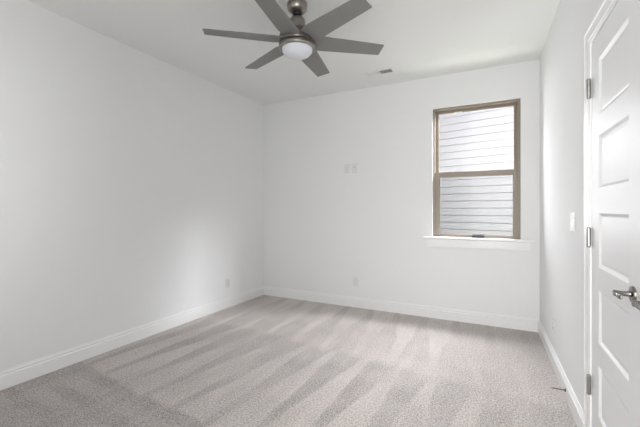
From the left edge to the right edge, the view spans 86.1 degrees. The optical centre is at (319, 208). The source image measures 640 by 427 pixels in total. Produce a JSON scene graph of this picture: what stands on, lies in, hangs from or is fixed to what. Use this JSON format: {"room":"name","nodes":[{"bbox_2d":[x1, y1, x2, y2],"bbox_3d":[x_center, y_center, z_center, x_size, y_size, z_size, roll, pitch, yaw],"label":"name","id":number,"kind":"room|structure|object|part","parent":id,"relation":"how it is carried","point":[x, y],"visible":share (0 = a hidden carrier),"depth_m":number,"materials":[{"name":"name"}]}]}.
{"room":"empty bedroom","nodes":[
{"label":"empty bedroom","id":0,"kind":"room"},
{"bbox_2d":[0,0,262,370],"bbox_3d":[-2.091,-0.131,2.561,0.122,2.700,5.300,0,0,28],"label":"wall","id":1,"kind":"structure","parent":0,"point":[131,179],"depth_m":2.93,"materials":[{"name":"white paint"}]},
{"bbox_2d":[0,286,262,390],"bbox_3d":[-1.719,1.156,3.128,0.015,0.126,3.950,0,0,28],"label":"baseboard","id":2,"kind":"structure","parent":1,"relation":"attached to","point":[18,374],"depth_m":2.94,"materials":[{"name":"white paint"}]},
{"bbox_2d":[226,278,229,287],"bbox_3d":[-1.138,0.917,4.245,0.009,0.117,0.072,0,0,27],"label":"wall outlet","id":3,"kind":"object","parent":1,"relation":"attached to","point":[227,279],"visible":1,"depth_m":4.23,"materials":[{"name":"white plastic"}]},
{"bbox_2d":[0,295,576,426],"bbox_3d":[-0.485,1.294,1.821,4.300,0.150,5.421,0,0,27],"label":"floor","id":4,"kind":"structure","parent":0,"point":[263,360],"depth_m":2.51,"materials":[{"name":"carpet"}]},
{"bbox_2d":[26,0,559,104],"bbox_3d":[-0.485,-1.556,1.821,4.300,0.150,5.421,0,0,27],"label":"ceiling","id":5,"kind":"structure","parent":0,"point":[421,39],"depth_m":2.94,"materials":[{"name":"white paint"}]},
{"bbox_2d":[203,0,383,76],"bbox_3d":[-0.165,-1.288,2.479,1.243,0.386,1.293,0,0,27],"label":"ceiling fan","id":6,"kind":"object","parent":5,"relation":"hanging from","point":[297,40],"visible":1,"depth_m":2.40,"materials":[{"name":"silver metal"}]},
{"bbox_3d":[-0.537,-1.213,2.398,0.531,0.037,0.154,0,0,-12],"label":"blade","id":7,"kind":"part","parent":6,"relation":"part of","materials":[{"name":"grey wood"}]},
{"bbox_3d":[-0.420,-1.213,2.761,0.154,0.037,0.531,0,0,-42],"label":"blade","id":8,"kind":"part","parent":6,"relation":"part of","materials":[{"name":"grey wood"}]},
{"bbox_3d":[-0.281,-1.213,2.116,0.154,0.037,0.531,0,0,18],"label":"blade","id":9,"kind":"part","parent":6,"relation":"part of","materials":[{"name":"grey wood"}]},
{"bbox_3d":[-0.165,-1.127,2.479,0.222,0.064,0.222,0,0,27],"label":"lamp shade","id":10,"kind":"part","parent":6,"relation":"part of","materials":[{"name":"white glass"}]},
{"bbox_3d":[-0.048,-1.213,2.841,0.154,0.037,0.531,0,0,18],"label":"blade","id":11,"kind":"part","parent":6,"relation":"part of","materials":[{"name":"grey wood"}]},
{"bbox_3d":[0.091,-1.213,2.197,0.154,0.037,0.531,0,0,-42],"label":"blade","id":12,"kind":"part","parent":6,"relation":"part of","materials":[{"name":"grey wood"}]},
{"bbox_3d":[0.207,-1.213,2.559,0.531,0.037,0.154,0,0,-12],"label":"blade","id":13,"kind":"part","parent":6,"relation":"part of","materials":[{"name":"grey wood"}]},
{"bbox_2d":[365,67,394,76],"bbox_3d":[0.649,-1.477,3.711,0.304,0.006,0.140,0,0,27],"label":"ceiling vent","id":14,"kind":"object","parent":5,"relation":"in","point":[387,70],"visible":1,"depth_m":3.71,"materials":[{"name":"white metal"}]},
{"bbox_2d":[263,59,539,318],"bbox_3d":[0.702,-0.131,4.190,4.300,2.700,0.120,0,0,27],"label":"wall","id":15,"kind":"structure","parent":0,"point":[324,226],"depth_m":4.09,"materials":[{"name":"white paint"}]},
{"bbox_2d":[344,164,349,173],"bbox_3d":[0.338,-0.506,4.301,0.078,0.122,0.009,0,0,27],"label":"plate","id":16,"kind":"object","parent":15,"relation":"attached to","point":[346,166],"visible":1,"depth_m":4.30,"materials":[{"name":"white plastic"}]},
{"bbox_2d":[351,163,356,173],"bbox_3d":[0.424,-0.503,4.253,0.078,0.122,0.018,0,0,27],"label":"cable plate","id":17,"kind":"object","parent":15,"relation":"attached to","point":[353,166],"visible":1,"depth_m":4.25,"materials":[{"name":"white plastic"}]},
{"bbox_2d":[353,276,358,285],"bbox_3d":[0.444,0.897,4.248,0.072,0.117,0.009,0,0,27],"label":"wall outlet","id":18,"kind":"object","parent":15,"relation":"attached to","point":[355,279],"visible":1,"depth_m":4.25,"materials":[{"name":"white plastic"}]},
{"bbox_2d":[263,286,539,331],"bbox_3d":[0.677,1.156,4.128,3.336,0.126,0.015,0,0,27],"label":"baseboard","id":19,"kind":"structure","parent":15,"relation":"attached to","point":[504,321],"depth_m":3.93,"materials":[{"name":"white paint"}]},
{"bbox_2d":[423,99,533,250],"bbox_3d":[1.672,-0.353,3.683,1.064,1.545,0.169,0,0,27],"label":"window","id":20,"kind":"structure","parent":15,"relation":"in","point":[514,242],"depth_m":3.65,"materials":[{"name":"brown plastic"}]},
{"bbox_3d":[1.673,-0.053,3.707,0.812,0.711,0.035,0,0,27],"label":"sash","id":21,"kind":"part","parent":20,"relation":"part of","materials":[{"name":"glass"}]},
{"bbox_3d":[1.689,-0.730,3.740,0.812,0.748,0.030,0,0,27],"label":"sash","id":22,"kind":"part","parent":20,"relation":"part of","materials":[{"name":"brown plastic"}]},
{"bbox_3d":[1.686,0.291,3.652,0.120,0.032,0.052,0,0,27],"label":"lift handle","id":23,"kind":"part","parent":20,"relation":"part of","materials":[{"name":"black plastic"}]},
{"bbox_3d":[1.652,0.322,3.643,1.064,0.024,0.080,0,0,27],"label":"sill","id":24,"kind":"part","parent":20,"relation":"part of","materials":[{"name":"white paint"}]},
{"bbox_2d":[540,0,602,411],"bbox_3d":[1.064,-0.131,0.978,0.121,2.700,5.300,0,0,26],"label":"wall","id":25,"kind":"structure","parent":0,"point":[562,56],"depth_m":2.30,"materials":[{"name":"white paint"}]},
{"bbox_2d":[552,318,554,334],"bbox_3d":[1.812,0.909,2.660,0.009,0.117,0.072,0,0,26],"label":"wall outlet","id":26,"kind":"object","parent":25,"relation":"attached to","point":[553,319],"visible":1,"depth_m":2.65,"materials":[{"name":"white plastic"}]},
{"bbox_2d":[538,320,583,426],"bbox_3d":[1.770,1.156,2.582,0.017,0.126,1.799,0,0,26],"label":"baseboard","id":27,"kind":"structure","parent":25,"relation":"attached to","point":[577,412],"depth_m":2.28,"materials":[{"name":"white paint"}]},
{"bbox_2d":[570,212,574,231],"bbox_3d":[1.524,0.079,2.071,0.010,0.118,0.118,0,0,26],"label":"light switch","id":28,"kind":"object","parent":25,"relation":"attached to","point":[572,214],"visible":1,"depth_m":2.05,"materials":[{"name":"white plastic"}]},
{"bbox_2d":[584,0,617,426],"bbox_3d":[1.054,0.158,1.114,0.018,2.123,1.468,0,0,26],"label":"trim","id":29,"kind":"structure","parent":25,"relation":"attached to","point":[606,7],"depth_m":1.72,"materials":[{"name":"white paint"}]},
{"bbox_2d":[586,0,639,426],"bbox_3d":[1.187,0.195,1.413,0.092,2.005,0.650,0,0,27],"label":"door","id":30,"kind":"structure","parent":25,"relation":"in","point":[616,48],"depth_m":1.37,"materials":[{"name":"white paint"}]},
{"bbox_3d":[1.198,-0.562,1.399,0.010,0.258,0.396,0,0,27],"label":"panel","id":31,"kind":"part","parent":30,"relation":"part of","materials":[{"name":"white paint"}]},
{"bbox_3d":[1.198,-0.218,1.399,0.010,0.241,0.396,0,0,27],"label":"panel","id":32,"kind":"part","parent":30,"relation":"part of","materials":[{"name":"white paint"}]},
{"bbox_3d":[1.198,0.144,1.399,0.010,0.250,0.396,0,0,27],"label":"panel","id":33,"kind":"part","parent":30,"relation":"part of","materials":[{"name":"white paint"}]},
{"bbox_3d":[1.198,0.494,1.399,0.010,0.249,0.396,0,0,27],"label":"panel","id":34,"kind":"part","parent":30,"relation":"part of","materials":[{"name":"white paint"}]},
{"bbox_3d":[1.198,0.841,1.399,0.010,0.243,0.396,0,0,27],"label":"panel","id":35,"kind":"part","parent":30,"relation":"part of","materials":[{"name":"white paint"}]},
{"bbox_3d":[1.024,0.296,1.175,0.015,0.021,0.065,0,0,27],"label":"lever","id":36,"kind":"part","parent":30,"relation":"part of","materials":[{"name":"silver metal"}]},
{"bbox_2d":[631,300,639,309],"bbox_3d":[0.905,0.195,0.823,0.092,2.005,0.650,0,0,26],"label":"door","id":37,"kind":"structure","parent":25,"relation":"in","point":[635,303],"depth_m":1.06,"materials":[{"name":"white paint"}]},
{"label":"outside","id":38,"kind":"structure","parent":0,"visible":0},
{"bbox_3d":[4.060,1.669,8.100,18.000,0.100,9.879,0,0,27],"label":"ground","id":39,"kind":"structure","parent":38,"visible":0},
{"bbox_2d":[439,106,513,235],"bbox_3d":[3.385,-1.297,8.863,8.500,5.850,3.016,0,0,40],"label":"neighbor house","id":40,"kind":"structure","parent":39,"relation":"on","point":[478,140],"depth_m":7.04,"materials":[{"name":"white"}]}
]}

